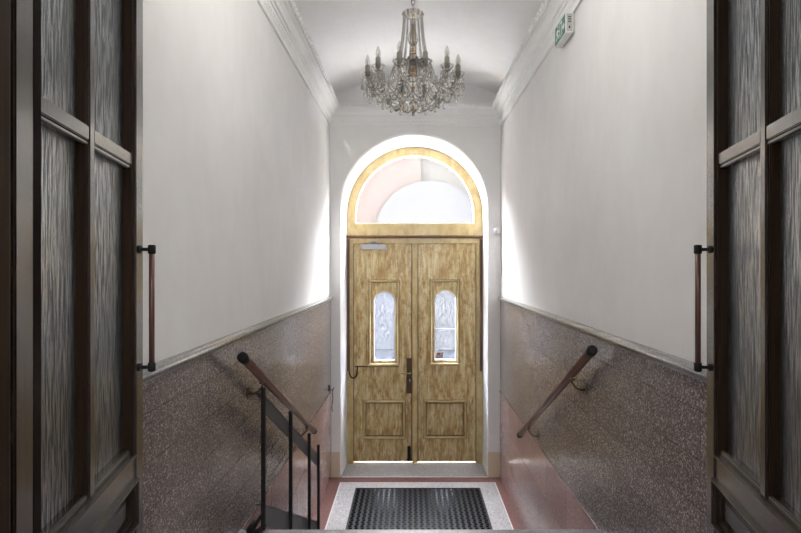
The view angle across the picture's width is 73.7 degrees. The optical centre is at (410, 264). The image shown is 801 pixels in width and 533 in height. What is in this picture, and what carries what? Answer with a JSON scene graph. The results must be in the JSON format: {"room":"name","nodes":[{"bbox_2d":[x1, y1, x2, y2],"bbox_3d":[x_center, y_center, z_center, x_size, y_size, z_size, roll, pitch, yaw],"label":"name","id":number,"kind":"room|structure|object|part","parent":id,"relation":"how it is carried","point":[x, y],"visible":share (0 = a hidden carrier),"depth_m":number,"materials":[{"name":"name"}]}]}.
{"room":"building entrance hall","nodes":[
{"label":"building entrance hall","id":0,"kind":"room"},
{"bbox_2d":[143,0,331,532],"bbox_3d":[-0.886,0.068,3.067,0.216,4.025,4.735,0,0,0],"label":"wall","id":1,"kind":"structure","parent":0,"point":[236,143],"depth_m":2.32,"materials":[{"name":"paint"}]},
{"bbox_2d":[143,296,332,383],"bbox_3d":[-0.777,0.326,3.007,0.034,0.045,4.455,0,0,0],"label":"rail","id":2,"kind":"object","parent":1,"relation":"attached to","point":[165,366],"visible":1,"depth_m":2.12,"materials":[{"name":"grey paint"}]},
{"bbox_2d":[237,352,316,435],"bbox_3d":[-0.737,0.806,3.094,0.094,0.877,1.702,0,0,0],"label":"handrail","id":3,"kind":"object","parent":1,"relation":"attached to","point":[243,358],"visible":0.94,"depth_m":2.64,"materials":[{"name":"red wood"}]},
{"bbox_2d":[257,0,338,125],"bbox_3d":[-0.741,-1.466,3.007,0.105,0.212,4.455,0,0,0],"label":"crown molding","id":4,"kind":"structure","parent":1,"relation":"attached to","point":[283,16],"depth_m":3.61,"materials":[{"name":"white paint"}]},
{"bbox_2d":[329,385,333,411],"bbox_3d":[-0.759,1.273,5.098,0.050,0.256,0.033,0,0,0],"label":"wall hook","id":5,"kind":"object","parent":1,"relation":"attached to","point":[329,385],"visible":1,"depth_m":5.09,"materials":[{"name":"black paint"}]},
{"bbox_2d":[330,78,500,476],"bbox_3d":[0.044,0.043,5.495,1.776,4.275,0.529,0,0,0],"label":"wall","id":6,"kind":"structure","parent":0,"point":[477,149],"depth_m":5.24,"materials":[{"name":"paint"}]},
{"bbox_2d":[349,240,412,461],"bbox_3d":[-0.321,0.910,5.636,0.675,2.348,0.148,0,0,0],"label":"door","id":7,"kind":"structure","parent":6,"relation":"in","point":[382,389],"depth_m":5.67,"materials":[{"name":"brown wood"}]},
{"bbox_3d":[-0.284,1.639,5.657,0.452,0.411,0.024,0,0,0],"label":"panel moulding","id":8,"kind":"part","parent":7,"relation":"part of","materials":[{"name":"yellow wood"}]},
{"bbox_3d":[-0.285,0.616,5.655,0.330,0.911,0.028,0,0,0],"label":"pane moulding","id":9,"kind":"part","parent":7,"relation":"part of","materials":[{"name":"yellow wood"}]},
{"bbox_3d":[-0.284,1.639,5.689,0.422,0.381,0.021,0,0,0],"label":"panel","id":10,"kind":"part","parent":7,"relation":"part of","materials":[{"name":"brown wood"}]},
{"bbox_3d":[-0.021,1.175,5.662,0.055,0.374,0.006,0,0,0],"label":"lock plate","id":11,"kind":"part","parent":7,"relation":"part of","materials":[{"name":"brown metal"}]},
{"bbox_2d":[341,461,487,476],"bbox_3d":[0.040,2.137,5.510,1.472,0.126,0.561,0,0,0],"label":"threshold","id":12,"kind":"object","parent":6,"relation":"attached to","point":[358,468],"visible":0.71,"depth_m":5.45,"materials":[{"name":"grey stone"}]},
{"bbox_2d":[347,235,482,463],"bbox_3d":[0.040,0.898,5.672,1.432,2.424,0.136,0,0,0],"label":"door frame","id":13,"kind":"structure","parent":6,"relation":"attached to","point":[478,239],"depth_m":5.64,"materials":[{"name":"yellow wood"}]},
{"bbox_3d":[0.040,-0.297,5.622,1.432,0.034,0.036,0,0,0],"label":"transom moulding","id":14,"kind":"part","parent":13,"relation":"part of","materials":[{"name":"brown wood"}]},
{"bbox_3d":[0.040,-0.257,5.690,1.432,0.055,0.100,0,0,0],"label":"head rail","id":15,"kind":"part","parent":13,"relation":"part of","materials":[{"name":"yellow wood"}]},
{"bbox_2d":[347,147,482,234],"bbox_3d":[0.040,-0.777,5.680,1.430,0.934,0.100,0,0,0],"label":"window","id":16,"kind":"structure","parent":6,"relation":"in","point":[353,228],"depth_m":5.63,"materials":[{"name":"yellow wood"}]},
{"bbox_2d":[331,103,499,125],"bbox_3d":[0.044,-1.466,5.181,1.676,0.212,0.107,0,0,0],"label":"crown molding","id":17,"kind":"structure","parent":6,"relation":"attached to","point":[346,114],"depth_m":5.20,"materials":[{"name":"white paint"}]},
{"bbox_2d":[411,243,475,463],"bbox_3d":[0.356,0.936,5.673,0.705,2.328,0.073,0,0,0],"label":"door","id":18,"kind":"structure","parent":6,"relation":"in","point":[443,395],"depth_m":5.67,"materials":[{"name":"brown wood"}]},
{"bbox_3d":[0.042,0.937,5.651,0.059,2.326,0.028,0,0,0],"label":"moulding","id":19,"kind":"part","parent":18,"relation":"part of","materials":[{"name":"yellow wood"}]},
{"bbox_3d":[0.362,1.637,5.657,0.462,0.407,0.024,0,0,0],"label":"panel moulding","id":20,"kind":"part","parent":18,"relation":"part of","materials":[{"name":"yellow wood"}]},
{"bbox_3d":[0.357,0.610,5.655,0.318,0.908,0.028,0,0,0],"label":"pane moulding","id":21,"kind":"part","parent":18,"relation":"part of","materials":[{"name":"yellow wood"}]},
{"bbox_3d":[0.362,1.637,5.689,0.432,0.377,0.021,0,0,0],"label":"panel","id":22,"kind":"part","parent":18,"relation":"part of","materials":[{"name":"brown wood"}]},
{"bbox_2d":[493,227,499,236],"bbox_3d":[0.838,-0.323,5.199,0.064,0.089,0.072,0,0,0],"label":"sensor","id":23,"kind":"object","parent":6,"relation":"attached to","point":[496,231],"visible":1,"depth_m":5.18,"materials":[{"name":"white plastic"}]},
{"bbox_2d":[315,477,521,529],"bbox_3d":[0.044,2.137,3.768,2.076,0.126,2.937,0,0,0],"label":"floor","id":24,"kind":"structure","parent":0,"point":[340,510],"depth_m":4.88,"materials":[{"name":"grey stone"}]},
{"bbox_2d":[246,386,319,532],"bbox_3d":[-0.688,1.309,3.070,0.094,1.541,1.480,0,0,0],"label":"railing","id":25,"kind":"object","parent":24,"relation":"on","point":[270,516],"visible":0.98,"depth_m":2.84,"materials":[{"name":"metal"}]},
{"bbox_2d":[345,488,492,529],"bbox_3d":[0.064,2.068,4.405,1.152,0.022,1.089,0,0,0],"label":"entrance mat","id":26,"kind":"object","parent":24,"relation":"on","point":[371,508],"visible":0.95,"depth_m":4.52,"materials":[{"name":"black rubber"}]},
{"bbox_2d":[238,530,602,532],"bbox_3d":[0.044,1.647,2.965,1.696,0.867,1.350,0,0,0],"label":"staircase","id":27,"kind":"structure","parent":24,"relation":"on","point":[240,531],"depth_m":2.43,"materials":[{"name":"grey stone"}]},
{"bbox_2d":[294,0,543,94],"bbox_3d":[0.044,-1.895,3.067,1.676,0.500,4.735,0,0,0],"label":"ceiling","id":28,"kind":"structure","parent":0,"point":[485,37],"depth_m":4.11,"materials":[{"name":"paint"}]},
{"bbox_2d":[361,0,464,115],"bbox_3d":[0.014,-1.432,3.500,0.672,0.855,0.672,0,0,0],"label":"chandelier","id":29,"kind":"object","parent":28,"relation":"hanging from","point":[411,68],"visible":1,"depth_m":3.43,"materials":[{"name":"clear glass"}]},
{"bbox_3d":[-0.147,-1.228,3.460,0.286,0.212,0.021,0,0,-14],"label":"arm","id":30,"kind":"part","parent":29,"relation":"part of","materials":[{"name":"clear glass"}]},
{"bbox_3d":[-0.146,-1.228,3.546,0.286,0.212,0.021,0,0,16],"label":"arm","id":31,"kind":"part","parent":29,"relation":"part of","materials":[{"name":"clear glass"}]},
{"bbox_3d":[-0.106,-1.228,3.385,0.286,0.212,0.021,0,0,-44],"label":"arm","id":32,"kind":"part","parent":29,"relation":"part of","materials":[{"name":"clear glass"}]},
{"bbox_3d":[-0.102,-1.228,3.619,0.205,0.212,0.212,0,0,0],"label":"arm","id":33,"kind":"part","parent":29,"relation":"part of","materials":[{"name":"clear glass"}]},
{"bbox_3d":[-0.033,-1.228,3.341,0.021,0.212,0.286,0,0,16],"label":"arm","id":34,"kind":"part","parent":29,"relation":"part of","materials":[{"name":"clear glass"}]},
{"bbox_3d":[0.013,-1.404,3.500,0.042,0.532,0.044,0,0,0],"label":"stem","id":35,"kind":"part","parent":29,"relation":"part of","materials":[{"name":"gold metal"}]},
{"bbox_3d":[0.013,-1.637,3.500,0.148,0.028,0.147,0,0,0],"label":"crown","id":36,"kind":"part","parent":29,"relation":"part of","materials":[{"name":"clear glass"}]},
{"bbox_3d":[0.013,-1.087,3.500,0.164,0.165,0.164,0,0,0],"label":"lamp shade","id":37,"kind":"part","parent":29,"relation":"part of","materials":[{"name":"clear glass"}]},
{"bbox_3d":[0.053,-1.228,3.340,0.021,0.212,0.286,0,0,-14],"label":"arm","id":38,"kind":"part","parent":29,"relation":"part of","materials":[{"name":"clear glass"}]},
{"bbox_3d":[0.132,-1.228,3.615,0.212,0.212,0.205,0,0,0],"label":"arm","id":39,"kind":"part","parent":29,"relation":"part of","materials":[{"name":"clear glass"}]},
{"bbox_3d":[0.128,-1.228,3.381,0.021,0.212,0.286,0,0,-44],"label":"arm","id":40,"kind":"part","parent":29,"relation":"part of","materials":[{"name":"clear glass"}]},
{"bbox_3d":[0.173,-1.228,3.540,0.286,0.212,0.021,0,0,-14],"label":"arm","id":41,"kind":"part","parent":29,"relation":"part of","materials":[{"name":"clear glass"}]},
{"bbox_3d":[0.172,-1.228,3.454,0.286,0.212,0.021,0,0,16],"label":"arm","id":42,"kind":"part","parent":29,"relation":"part of","materials":[{"name":"clear glass"}]},
{"bbox_2d":[499,0,706,532],"bbox_3d":[0.974,0.068,3.067,0.216,4.025,4.735,0,0,0],"label":"wall","id":43,"kind":"structure","parent":0,"point":[604,149],"depth_m":2.35,"materials":[{"name":"paint"}]},
{"bbox_2d":[492,0,582,125],"bbox_3d":[0.829,-1.466,3.007,0.105,0.212,4.455,0,0,0],"label":"crown molding","id":44,"kind":"structure","parent":43,"relation":"attached to","point":[539,40],"depth_m":3.66,"materials":[{"name":"white paint"}]},
{"bbox_2d":[517,345,597,438],"bbox_3d":[0.825,0.813,3.143,0.094,0.919,1.606,0,0,0],"label":"handrail","id":45,"kind":"object","parent":43,"relation":"attached to","point":[591,351],"visible":1,"depth_m":2.77,"materials":[{"name":"red wood"}]},
{"bbox_2d":[555,13,574,47],"bbox_3d":[0.855,-1.304,2.970,0.055,0.107,0.209,0,0,0],"label":"exit sign","id":46,"kind":"object","parent":43,"relation":"attached to","point":[565,29],"visible":1,"depth_m":2.91,"materials":[{"name":"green plastic"}]},
{"bbox_2d":[556,20,564,40],"bbox_3d":[0.828,-1.306,2.966,0.002,0.081,0.170,0,0,0],"label":"print","id":47,"kind":"object","parent":46,"relation":"attached to","point":[560,29],"depth_m":2.96,"materials":[{"name":"white plastic"}]},
{"bbox_3d":[0.876,-1.304,2.973,0.012,0.099,0.197,0,0,0],"label":"plate","id":48,"kind":"part","parent":46,"relation":"part of","materials":[{"name":"grey plastic"}]},
{"bbox_2d":[498,296,706,382],"bbox_3d":[0.865,0.326,3.007,0.034,0.045,4.455,0,0,0],"label":"rail","id":49,"kind":"object","parent":43,"relation":"attached to","point":[678,364],"visible":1,"depth_m":2.13,"materials":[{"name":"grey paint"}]},
{"bbox_3d":[0.050,-0.427,0.680,3.300,3.585,0.120,0,0,0],"label":"wall","id":50,"kind":"structure","parent":0,"visible":0},
{"bbox_2d":[0,0,9,532],"bbox_3d":[0.040,0.068,0.662,1.480,2.295,0.145,0,0,0],"label":"door frame","id":51,"kind":"structure","parent":50,"relation":"attached to","point":[4,4],"depth_m":0.72,"materials":[{"name":"brown wood"}]},
{"bbox_2d":[10,0,155,532],"bbox_3d":[-0.644,0.128,1.091,0.084,2.155,0.630,0,0,-11],"label":"door","id":52,"kind":"structure","parent":50,"relation":"in","point":[76,66],"depth_m":1.06,"materials":[{"name":"brown wood"}]},
{"bbox_3d":[-0.647,-0.567,0.961,0.004,0.594,0.218,0,0,-11],"label":"glass pane","id":53,"kind":"part","parent":52,"relation":"part of","materials":[{"name":"grey glass"}]},
{"bbox_3d":[-0.647,0.102,0.961,0.004,0.711,0.218,0,0,-11],"label":"glass pane","id":54,"kind":"part","parent":52,"relation":"part of","materials":[{"name":"grey glass"}]},
{"bbox_3d":[-0.668,0.511,1.099,0.041,0.067,0.495,0,0,-11],"label":"rail","id":55,"kind":"part","parent":52,"relation":"part of","materials":[{"name":"brown wood"}]},
{"bbox_3d":[-0.697,-0.567,1.210,0.004,0.594,0.254,0,0,-11],"label":"glass pane","id":56,"kind":"part","parent":52,"relation":"part of","materials":[{"name":"grey glass"}]},
{"bbox_3d":[-0.697,0.102,1.210,0.004,0.711,0.254,0,0,-11],"label":"glass pane","id":57,"kind":"part","parent":52,"relation":"part of","materials":[{"name":"grey glass"}]},
{"bbox_3d":[-0.668,0.599,1.099,0.025,0.117,0.495,0,0,-11],"label":"panel","id":58,"kind":"part","parent":52,"relation":"part of","materials":[{"name":"brown wood"}]},
{"bbox_3d":[-0.656,0.597,1.104,0.036,0.121,0.500,0,0,-11],"label":"panel moulding","id":59,"kind":"part","parent":52,"relation":"part of","materials":[{"name":"brown wood"}]},
{"bbox_3d":[-0.677,-0.040,1.371,0.039,0.024,0.019,0,0,-11],"label":"handle post","id":60,"kind":"part","parent":52,"relation":"part of","materials":[{"name":"black metal"}]},
{"bbox_3d":[-0.677,0.262,1.371,0.039,0.024,0.019,0,0,-11],"label":"handle post","id":61,"kind":"part","parent":52,"relation":"part of","materials":[{"name":"black metal"}]},
{"bbox_2d":[694,0,800,532],"bbox_3d":[0.711,0.128,1.091,0.084,2.155,0.630,0,0,12],"label":"door","id":62,"kind":"structure","parent":50,"relation":"in","point":[753,249],"depth_m":1.17,"materials":[{"name":"brown wood"}]},
{"bbox_3d":[0.747,-0.040,1.370,0.039,0.024,0.019,0,0,12],"label":"handle post","id":63,"kind":"part","parent":62,"relation":"part of","materials":[{"name":"black metal"}]},
{"bbox_3d":[0.747,0.262,1.370,0.039,0.024,0.019,0,0,12],"label":"handle post","id":64,"kind":"part","parent":62,"relation":"part of","materials":[{"name":"black metal"}]},
{"bbox_3d":[0.723,0.597,1.103,0.036,0.121,0.500,0,0,12],"label":"panel moulding","id":65,"kind":"part","parent":62,"relation":"part of","materials":[{"name":"brown wood"}]},
{"bbox_3d":[0.734,0.599,1.098,0.025,0.117,0.495,0,0,12],"label":"panel","id":66,"kind":"part","parent":62,"relation":"part of","materials":[{"name":"brown wood"}]},
{"bbox_3d":[0.765,-0.567,1.209,0.004,0.594,0.254,0,0,12],"label":"glass pane","id":67,"kind":"part","parent":62,"relation":"part of","materials":[{"name":"grey glass"}]},
{"bbox_3d":[0.765,0.102,1.209,0.004,0.711,0.254,0,0,12],"label":"glass pane","id":68,"kind":"part","parent":62,"relation":"part of","materials":[{"name":"grey glass"}]},
{"bbox_3d":[0.734,0.511,1.098,0.143,0.067,0.492,0,0,0],"label":"rail","id":69,"kind":"part","parent":62,"relation":"part of","materials":[{"name":"brown wood"}]},
{"bbox_3d":[0.712,-0.567,0.960,0.004,0.594,0.218,0,0,12],"label":"glass pane","id":70,"kind":"part","parent":62,"relation":"part of","materials":[{"name":"grey glass"}]},
{"bbox_3d":[0.712,0.102,0.960,0.004,0.711,0.218,0,0,12],"label":"glass pane","id":71,"kind":"part","parent":62,"relation":"part of","materials":[{"name":"grey glass"}]},
{"label":"outside","id":72,"kind":"structure","parent":0,"visible":0},
{"bbox_2d":[375,349,454,359],"bbox_3d":[0.000,2.260,20.100,60.000,0.160,19.800,0,0,0],"label":"road","id":73,"kind":"structure","parent":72,"point":[380,354],"depth_m":13.01,"materials":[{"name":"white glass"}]},
{"bbox_2d":[357,157,472,348],"bbox_3d":[0.000,-1.605,13.870,60.000,7.430,1.060,0,0,0],"label":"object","id":74,"kind":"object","parent":73,"relation":"on","point":[412,189],"visible":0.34,"depth_m":13.40,"materials":[{"name":"white paint"}]},
{"bbox_3d":[0.525,0.657,13.370,1.750,2.905,0.060,0,0,0],"label":"portal door","id":75,"kind":"part","parent":74,"relation":"part of","materials":[{"name":"white glass"}]}
]}

